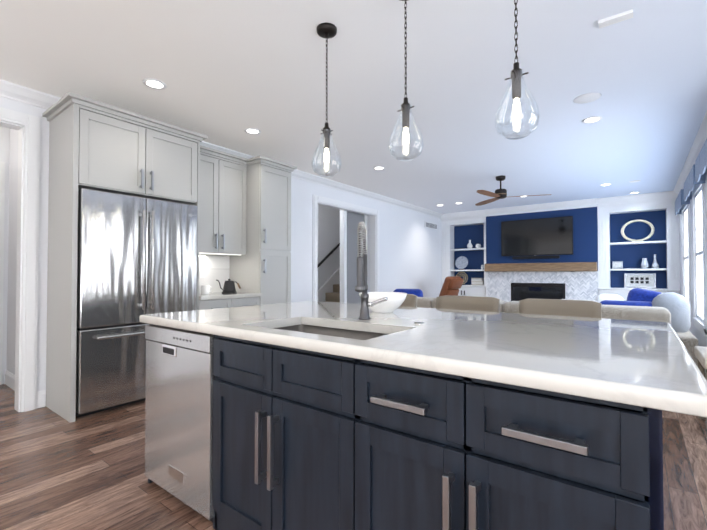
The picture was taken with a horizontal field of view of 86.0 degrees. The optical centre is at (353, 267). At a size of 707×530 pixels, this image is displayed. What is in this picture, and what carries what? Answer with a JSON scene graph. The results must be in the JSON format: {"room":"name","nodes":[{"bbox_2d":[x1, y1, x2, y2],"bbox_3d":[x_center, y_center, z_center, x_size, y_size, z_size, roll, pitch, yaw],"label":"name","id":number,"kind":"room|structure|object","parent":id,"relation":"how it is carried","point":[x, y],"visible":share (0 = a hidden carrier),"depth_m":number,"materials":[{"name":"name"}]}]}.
{"room":"kitchen","nodes":[
{"label":"kitchen","id":0,"kind":"room"},
{"bbox_2d":[0,126,8,383],"bbox_3d":[-3.940,-0.135,3.653,0.120,2.680,5.200,-1,-1,37],"label":"wall","id":1,"kind":"structure","parent":0,"point":[4,132],"depth_m":3.96,"materials":[{"name":"white paint"}]},
{"bbox_2d":[0,161,4,384],"bbox_3d":[-3.957,0.051,3.503,0.030,2.305,1.155,-1,-1,37],"label":"trim","id":2,"kind":"structure","parent":1,"relation":"attached to","point":[2,164],"depth_m":3.92,"materials":[{"name":"white wood"}]},
{"bbox_2d":[6,128,17,374],"bbox_3d":[-3.150,-0.134,3.697,1.030,2.680,0.120,-1,-1,37],"label":"wall","id":3,"kind":"structure","parent":0,"point":[9,147],"depth_m":3.88,"materials":[{"name":"white paint"}]},
{"bbox_2d":[5,370,14,390],"bbox_3d":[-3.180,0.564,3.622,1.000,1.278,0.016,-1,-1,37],"label":"trim","id":4,"kind":"structure","parent":3,"relation":"attached to","point":[10,379],"depth_m":3.81,"materials":[{"name":"white wood"}]},
{"bbox_2d":[0,97,441,405],"bbox_3d":[-1.092,-0.105,5.478,0.120,2.680,11.940,-1,-1,37],"label":"wall","id":5,"kind":"structure","parent":0,"point":[410,250],"depth_m":6.16,"materials":[{"name":"white paint"}]},
{"bbox_2d":[50,104,201,204],"bbox_3d":[-2.092,-0.954,3.556,0.600,0.626,1.004,-1,-1,37],"label":"upper cabinet","id":6,"kind":"object","parent":5,"relation":"attached to","point":[98,149],"depth_m":3.24,"materials":[{"name":"grey paint"}]},
{"bbox_2d":[0,79,441,411],"bbox_3d":[-1.198,-0.107,5.263,0.211,2.678,11.470,-1,-1,37],"label":"trim","id":7,"kind":"structure","parent":5,"relation":"attached to","point":[29,396],"depth_m":3.19,"materials":[{"name":"white wood"}]},
{"bbox_2d":[194,148,249,255],"bbox_3d":[-1.648,-0.704,4.350,0.350,1.100,0.761,-1,-1,37],"label":"upper cabinet","id":8,"kind":"object","parent":5,"relation":"attached to","point":[242,204],"depth_m":4.27,"materials":[{"name":"grey paint"}]},
{"bbox_2d":[425,221,436,229],"bbox_3d":[1.925,-1.027,9.393,0.016,0.150,0.700,-1,-1,37],"label":"air vent","id":9,"kind":"object","parent":5,"relation":"in","point":[431,225],"visible":1,"depth_m":9.37,"materials":[{"name":"white metal"}]},
{"bbox_2d":[318,205,339,300],"bbox_3d":[-0.288,-0.050,8.876,0.120,2.680,5.540,-1,-1,37],"label":"wall","id":10,"kind":"structure","parent":0,"point":[328,232],"depth_m":8.41,"materials":[{"name":"white paint"}]},
{"bbox_2d":[318,243,339,266],"bbox_3d":[0.003,-0.914,9.097,0.095,2.598,3.650,-1,-1,37],"label":"stair handrail","id":11,"kind":"object","parent":10,"relation":"attached to","point":[329,254],"visible":0.15,"depth_m":8.30,"materials":[{"name":"black"}]},
{"bbox_2d":[318,210,342,302],"bbox_3d":[-0.043,-0.127,9.087,0.019,2.840,3.670,-1,-1,37],"label":"trim","id":12,"kind":"structure","parent":10,"relation":"attached to","point":[337,278],"depth_m":8.12,"materials":[{"name":"white wood"}]},
{"bbox_2d":[0,373,706,529],"bbox_3d":[-1.320,1.288,5.626,12.870,0.100,11.940,-1,-1,37],"label":"floor","id":13,"kind":"structure","parent":0,"point":[85,472],"depth_m":2.15,"materials":[{"name":"brown wood"}]},
{"bbox_2d":[76,188,196,416],"bbox_3d":[-2.045,0.295,3.502,0.655,1.815,0.977,-1,-1,37],"label":"refrigerator","id":14,"kind":"object","parent":13,"relation":"on","point":[136,257],"visible":0.69,"depth_m":3.20,"materials":[{"name":"silver metal"}]},
{"bbox_2d":[197,300,237,309],"bbox_3d":[-1.644,0.773,4.124,0.600,0.880,0.444,-1,-1,37],"label":"base cabinet","id":15,"kind":"object","parent":13,"relation":"on","point":[201,304],"depth_m":3.92,"materials":[{"name":"grey paint"}]},
{"bbox_2d":[238,296,261,306],"bbox_3d":[-1.453,0.777,4.378,0.600,0.880,0.443,-1,-1,37],"label":"base cabinet","id":16,"kind":"object","parent":13,"relation":"on","point":[246,300],"depth_m":4.27,"materials":[{"name":"grey paint"}]},
{"bbox_2d":[226,160,293,304],"bbox_3d":[-1.171,0.003,4.765,0.600,2.440,0.490,-1,-1,37],"label":"tall cabinet","id":17,"kind":"object","parent":13,"relation":"on","point":[265,268],"depth_m":4.55,"materials":[{"name":"grey paint"}]},
{"bbox_2d":[197,292,261,299],"bbox_3d":[-1.532,0.315,4.246,0.618,0.040,0.761,-1,-1,37],"label":"countertop","id":18,"kind":"structure","parent":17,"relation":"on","point":[212,295],"depth_m":4.06,"materials":[{"name":"white stone"}]},
{"bbox_2d":[201,285,211,293],"bbox_3d":[-1.612,0.245,4.175,0.084,0.095,0.126,-1,-1,37],"label":"mug","id":19,"kind":"object","parent":18,"relation":"on","point":[204,289],"visible":1,"depth_m":4.12,"materials":[{"name":"white ceramic"}]},
{"bbox_2d":[216,279,240,292],"bbox_3d":[-1.452,0.214,4.421,0.170,0.165,0.331,-1,-1,37],"label":"kettle","id":20,"kind":"object","parent":18,"relation":"on","point":[229,286],"visible":1,"depth_m":4.37,"materials":[{"name":"black metal"}]},
{"bbox_2d":[321,284,339,302],"bbox_3d":[0.355,0.030,8.866,0.877,2.520,3.600,-1,-1,37],"label":"staircase","id":21,"kind":"structure","parent":13,"relation":"on","point":[334,296],"depth_m":8.22,"materials":[{"name":"wood"}]},
{"bbox_2d":[401,294,417,306],"bbox_3d":[0.196,0.705,2.942,0.450,0.981,0.488,-1,-1,37],"label":"stool","id":22,"kind":"object","parent":13,"relation":"on","point":[410,300],"depth_m":2.98,"materials":[{"name":"beige fabric"}]},
{"bbox_2d":[139,321,706,529],"bbox_3d":[0.123,0.739,1.876,2.255,0.876,1.298,-1,-1,37],"label":"kitchen island","id":23,"kind":"object","parent":13,"relation":"on","point":[310,415],"depth_m":1.17,"materials":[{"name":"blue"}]},
{"bbox_2d":[139,301,706,412],"bbox_3d":[0.148,0.277,1.912,2.300,0.040,1.342,-1,-1,37],"label":"island countertop","id":24,"kind":"structure","parent":23,"relation":"on","point":[648,361],"depth_m":1.24,"materials":[{"name":"white stone"}]},
{"bbox_2d":[267,321,398,340],"bbox_3d":[-0.118,0.394,1.631,0.722,0.227,0.428,-1,-1,37],"label":"sink","id":25,"kind":"object","parent":24,"relation":"in","point":[303,326],"depth_m":1.84,"materials":[{"name":"silver metal"}]},
{"bbox_2d":[355,221,387,319],"bbox_3d":[0.065,0.018,1.797,0.160,0.473,0.159,-1,-1,37],"label":"faucet","id":26,"kind":"object","parent":24,"relation":"attached to","point":[361,286],"visible":1,"depth_m":1.83,"materials":[{"name":"grey metal"}]},
{"bbox_2d":[359,292,406,312],"bbox_3d":[0.172,0.206,2.220,0.284,0.110,0.284,-1,-1,37],"label":"bowl","id":27,"kind":"object","parent":24,"relation":"on","point":[394,301],"visible":0.83,"depth_m":2.12,"materials":[{"name":"white ceramic"}]},
{"bbox_2d":[439,276,463,295],"bbox_3d":[2.197,0.741,8.272,0.765,1.079,0.740,-1,-1,43],"label":"leather recliner","id":28,"kind":"object","parent":13,"relation":"on","point":[452,285],"visible":0.29,"depth_m":8.14,"materials":[{"name":"brown leather"}]},
{"bbox_2d":[440,210,485,296],"bbox_3d":[2.808,-0.037,9.600,1.150,2.678,0.418,-1,-1,37],"label":"built-in bookshelf","id":29,"kind":"object","parent":13,"relation":"on","point":[460,230],"visible":0.62,"depth_m":9.69,"materials":[{"name":"white wood"}]},
{"bbox_2d":[455,256,467,269],"bbox_3d":[2.782,-0.110,9.733,0.340,0.346,0.122,-1,-1,37],"label":"plate","id":30,"kind":"object","parent":29,"relation":"on","point":[461,262],"visible":1,"depth_m":9.72,"materials":[{"name":"white ceramic"}]},
{"bbox_2d":[456,272,467,284],"bbox_3d":[2.771,0.284,9.711,0.324,0.337,0.060,-1,-1,37],"label":"decorative ball","id":31,"kind":"object","parent":29,"relation":"on","point":[463,276],"visible":0.56,"depth_m":9.67,"materials":[{"name":"gold metal"}]},
{"bbox_2d":[467,240,472,247],"bbox_3d":[2.940,-0.577,9.585,0.140,0.215,0.140,-1,-1,37],"label":"vase","id":32,"kind":"object","parent":29,"relation":"on","point":[469,245],"visible":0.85,"depth_m":9.54,"materials":[{"name":"white ceramic"}]},
{"bbox_2d":[471,278,483,284],"bbox_3d":[3.120,0.358,9.460,0.300,0.182,0.180,-1,-1,37],"label":"books","id":33,"kind":"object","parent":29,"relation":"on","point":[477,281],"visible":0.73,"depth_m":9.39,"materials":[{"name":"paper"}]},
{"bbox_2d":[436,295,499,311],"bbox_3d":[0.699,0.699,2.564,0.450,0.981,0.488,-1,-1,37],"label":"stool","id":34,"kind":"object","parent":13,"relation":"on","point":[478,303],"visible":0.17,"depth_m":2.72,"materials":[{"name":"beige fabric"}]},
{"bbox_2d":[393,288,697,364],"bbox_3d":[2.423,0.743,5.431,3.500,0.984,2.632,-1,-1,37],"label":"sectional sofa","id":35,"kind":"object","parent":13,"relation":"on","point":[671,308],"visible":0.27,"depth_m":3.74,"materials":[{"name":"beige fabric"}]},
{"bbox_2d":[519,299,601,317],"bbox_3d":[1.167,0.693,2.212,0.450,0.981,0.488,-1,-1,37],"label":"stool","id":36,"kind":"object","parent":13,"relation":"on","point":[576,308],"visible":0.15,"depth_m":2.36,"materials":[{"name":"beige fabric"}]},
{"bbox_2d":[597,191,679,300],"bbox_3d":[5.601,-0.071,7.500,1.280,2.678,0.418,-1,-1,37],"label":"built-in bookshelf","id":37,"kind":"object","parent":13,"relation":"on","point":[656,210],"visible":0.62,"depth_m":7.57,"materials":[{"name":"white wood"}]},
{"bbox_2d":[612,261,622,268],"bbox_3d":[5.400,-0.047,7.756,0.180,0.150,0.042,-1,-1,37],"label":"framed picture","id":38,"kind":"object","parent":37,"relation":"on","point":[617,264],"visible":1,"depth_m":7.75,"materials":[{"name":"silver metal"}]},
{"bbox_2d":[621,220,654,241],"bbox_3d":[5.650,-0.726,7.550,0.542,0.447,0.060,-1,-1,37],"label":"ring","id":39,"kind":"object","parent":37,"relation":"on","point":[638,240],"visible":0.96,"depth_m":7.52,"materials":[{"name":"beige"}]},
{"bbox_2d":[624,273,655,287],"bbox_3d":[5.704,0.270,7.556,0.500,0.290,0.064,-1,-1,37],"label":"decorative box","id":40,"kind":"object","parent":37,"relation":"on","point":[639,280],"visible":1,"depth_m":7.54,"materials":[{"name":"white"}]},
{"bbox_2d":[641,258,648,268],"bbox_3d":[5.732,-0.076,7.465,0.130,0.205,0.130,-1,-1,37],"label":"vase","id":41,"kind":"object","parent":37,"relation":"on","point":[644,263],"visible":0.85,"depth_m":7.43,"materials":[{"name":"white ceramic"}]},
{"bbox_2d":[651,254,658,267],"bbox_3d":[5.866,-0.113,7.378,0.116,0.275,0.116,-1,-1,37],"label":"vase","id":42,"kind":"object","parent":37,"relation":"on","point":[654,264],"visible":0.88,"depth_m":7.36,"materials":[{"name":"white ceramic"}]},
{"bbox_2d":[694,346,706,433],"bbox_3d":[2.801,0.907,2.665,0.555,0.565,0.550,-1,-1,37],"label":"end table","id":43,"kind":"object","parent":13,"relation":"on","point":[700,352],"visible":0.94,"depth_m":2.86,"materials":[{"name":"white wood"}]},
{"bbox_2d":[0,0,706,213],"bbox_3d":[-1.320,-1.492,5.671,12.870,0.100,11.940,-1,-1,37],"label":"ceiling","id":44,"kind":"structure","parent":0,"point":[227,72],"depth_m":3.02,"materials":[{"name":"paint"}]},
{"bbox_2d":[142,78,166,89],"bbox_3d":[-1.591,-1.474,3.035,0.174,0.019,0.167,-1,-1,30],"label":"recessed light","id":45,"kind":"object","parent":44,"relation":"in","point":[152,83],"depth_m":3.06,"materials":[{"name":"white"}]},
{"bbox_2d":[244,128,260,133],"bbox_3d":[-1.073,-1.458,4.038,0.173,0.019,0.173,-1,-1,30],"label":"recessed light","id":46,"kind":"object","parent":44,"relation":"in","point":[248,130],"depth_m":4.09,"materials":[{"name":"white"}]},
{"bbox_2d":[312,22,341,176],"bbox_3d":[-0.168,-1.032,2.374,0.188,0.924,0.188,-1,-1,37],"label":"pendant light","id":47,"kind":"object","parent":44,"relation":"hanging from","point":[326,30],"visible":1,"depth_m":2.36,"materials":[{"name":"clear glass"}]},
{"bbox_2d":[373,166,384,169],"bbox_3d":[0.369,-1.435,5.455,0.160,0.019,0.169,-1,-1,30],"label":"recessed light","id":48,"kind":"object","parent":44,"relation":"in","point":[378,167],"depth_m":5.53,"materials":[{"name":"white"}]},
{"bbox_2d":[388,0,423,160],"bbox_3d":[0.281,-1.038,2.037,0.188,0.924,0.188,-1,-1,37],"label":"pendant light","id":49,"kind":"object","parent":44,"relation":"hanging from","point":[405,107],"visible":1,"depth_m":2.02,"materials":[{"name":"clear glass"}]},
{"bbox_2d":[475,175,550,205],"bbox_3d":[2.310,-1.266,5.880,1.243,0.344,1.186,-1,-1,37],"label":"ceiling fan","id":50,"kind":"object","parent":44,"relation":"hanging from","point":[500,193],"visible":1,"depth_m":5.94,"materials":[{"name":"brown wood"}]},
{"bbox_2d":[494,0,539,139],"bbox_3d":[0.729,-1.043,1.700,0.188,0.924,0.188,-1,-1,37],"label":"pendant light","id":51,"kind":"object","parent":44,"relation":"hanging from","point":[516,76],"visible":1,"depth_m":1.69,"materials":[{"name":"clear glass"}]},
{"bbox_2d":[573,93,600,103],"bbox_3d":[2.019,-1.470,3.281,0.200,0.019,0.202,-1,-1,30],"label":"ceiling speaker","id":52,"kind":"object","parent":44,"relation":"in","point":[580,99],"depth_m":3.32,"materials":[{"name":"white"}]},
{"bbox_2d":[582,116,601,123],"bbox_3d":[2.351,-1.463,3.741,0.160,0.019,0.172,-1,-1,30],"label":"recessed light","id":53,"kind":"object","parent":44,"relation":"in","point":[593,119],"depth_m":3.77,"materials":[{"name":"white"}]},
{"bbox_2d":[598,9,632,28],"bbox_3d":[1.560,-1.487,2.260,0.173,0.019,0.109,-1,-1,30],"label":"air vent","id":54,"kind":"object","parent":44,"relation":"in","point":[628,14],"depth_m":2.26,"materials":[{"name":"white metal"}]},
{"bbox_2d":[348,211,369,291],"bbox_3d":[0.082,-0.074,7.372,0.120,2.680,0.820,-1,-1,37],"label":"wall","id":55,"kind":"structure","parent":0,"point":[368,217],"depth_m":7.54,"materials":[{"name":"white paint"}]},
{"bbox_2d":[343,210,366,303],"bbox_3d":[0.048,0.064,7.257,0.019,2.400,0.739,-1,-1,37],"label":"trim","id":56,"kind":"structure","parent":55,"relation":"attached to","point":[344,275],"depth_m":7.14,"materials":[{"name":"white wood"}]},
{"bbox_2d":[486,207,597,301],"bbox_3d":[4.209,-0.054,8.610,2.270,2.680,0.320,-1,-1,37],"label":"wall","id":57,"kind":"structure","parent":0,"point":[582,285],"depth_m":8.25,"materials":[{"name":"paint"}]},
{"bbox_2d":[501,216,572,258],"bbox_3d":[4.066,-0.634,8.479,1.470,0.895,0.073,-1,-1,37],"label":"wall-mounted tv","id":58,"kind":"object","parent":57,"relation":"attached to","point":[528,239],"visible":1,"depth_m":8.43,"materials":[{"name":"black plastic"}]},
{"bbox_2d":[511,283,564,300],"bbox_3d":[4.175,0.625,8.578,1.116,0.536,0.234,-1,-1,37],"label":"fireplace insert","id":59,"kind":"object","parent":57,"relation":"in","point":[521,291],"visible":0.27,"depth_m":8.48,"materials":[{"name":"black"}]},
{"bbox_2d":[484,262,596,271],"bbox_3d":[4.063,0.003,8.410,2.255,0.191,0.172,-1,-1,37],"label":"mantel beam","id":60,"kind":"structure","parent":57,"relation":"attached to","point":[568,266],"depth_m":8.27,"materials":[{"name":"brown wood"}]},
{"bbox_2d":[484,198,596,216],"bbox_3d":[4.076,-1.316,8.454,2.270,0.158,0.122,-1,-1,37],"label":"trim","id":61,"kind":"structure","parent":57,"relation":"attached to","point":[574,204],"depth_m":8.36,"materials":[{"name":"white wood"}]},
{"bbox_2d":[679,180,706,346],"bbox_3d":[4.657,-0.112,5.071,0.120,2.680,5.440,-1,-1,37],"label":"wall","id":62,"kind":"structure","parent":0,"point":[698,335],"depth_m":5.39,"materials":[{"name":"white paint"}]},
{"bbox_2d":[675,189,689,214],"bbox_3d":[5.273,-1.020,6.093,0.103,0.270,1.180,-1,-1,37],"label":"window valance","id":63,"kind":"object","parent":62,"relation":"attached to","point":[679,200],"depth_m":5.98,"materials":[{"name":"fabric"}]},
{"bbox_2d":[682,164,693,203],"bbox_3d":[4.306,-1.041,4.806,0.103,0.270,1.180,-1,-1,37],"label":"window valance","id":64,"kind":"object","parent":62,"relation":"attached to","point":[689,182],"depth_m":4.87,"materials":[{"name":"fabric"}]},
{"bbox_2d":[673,111,706,372],"bbox_3d":[4.504,-0.112,5.042,0.090,2.676,4.970,-1,-1,37],"label":"trim","id":65,"kind":"structure","parent":62,"relation":"attached to","point":[698,143],"depth_m":4.69,"materials":[{"name":"white wood"}]},
{"bbox_2d":[681,167,706,335],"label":"window","id":66,"kind":"structure","parent":62,"relation":"in","point":[699,212],"depth_m":5.04,"materials":[{"name":"white"}]},
{"bbox_2d":[694,139,706,184],"bbox_3d":[3.489,-1.059,3.719,0.103,0.270,1.180,-1,-1,37],"label":"window valance","id":67,"kind":"object","parent":62,"relation":"attached to","point":[697,174],"depth_m":3.92,"materials":[{"name":"fabric"}]}
]}

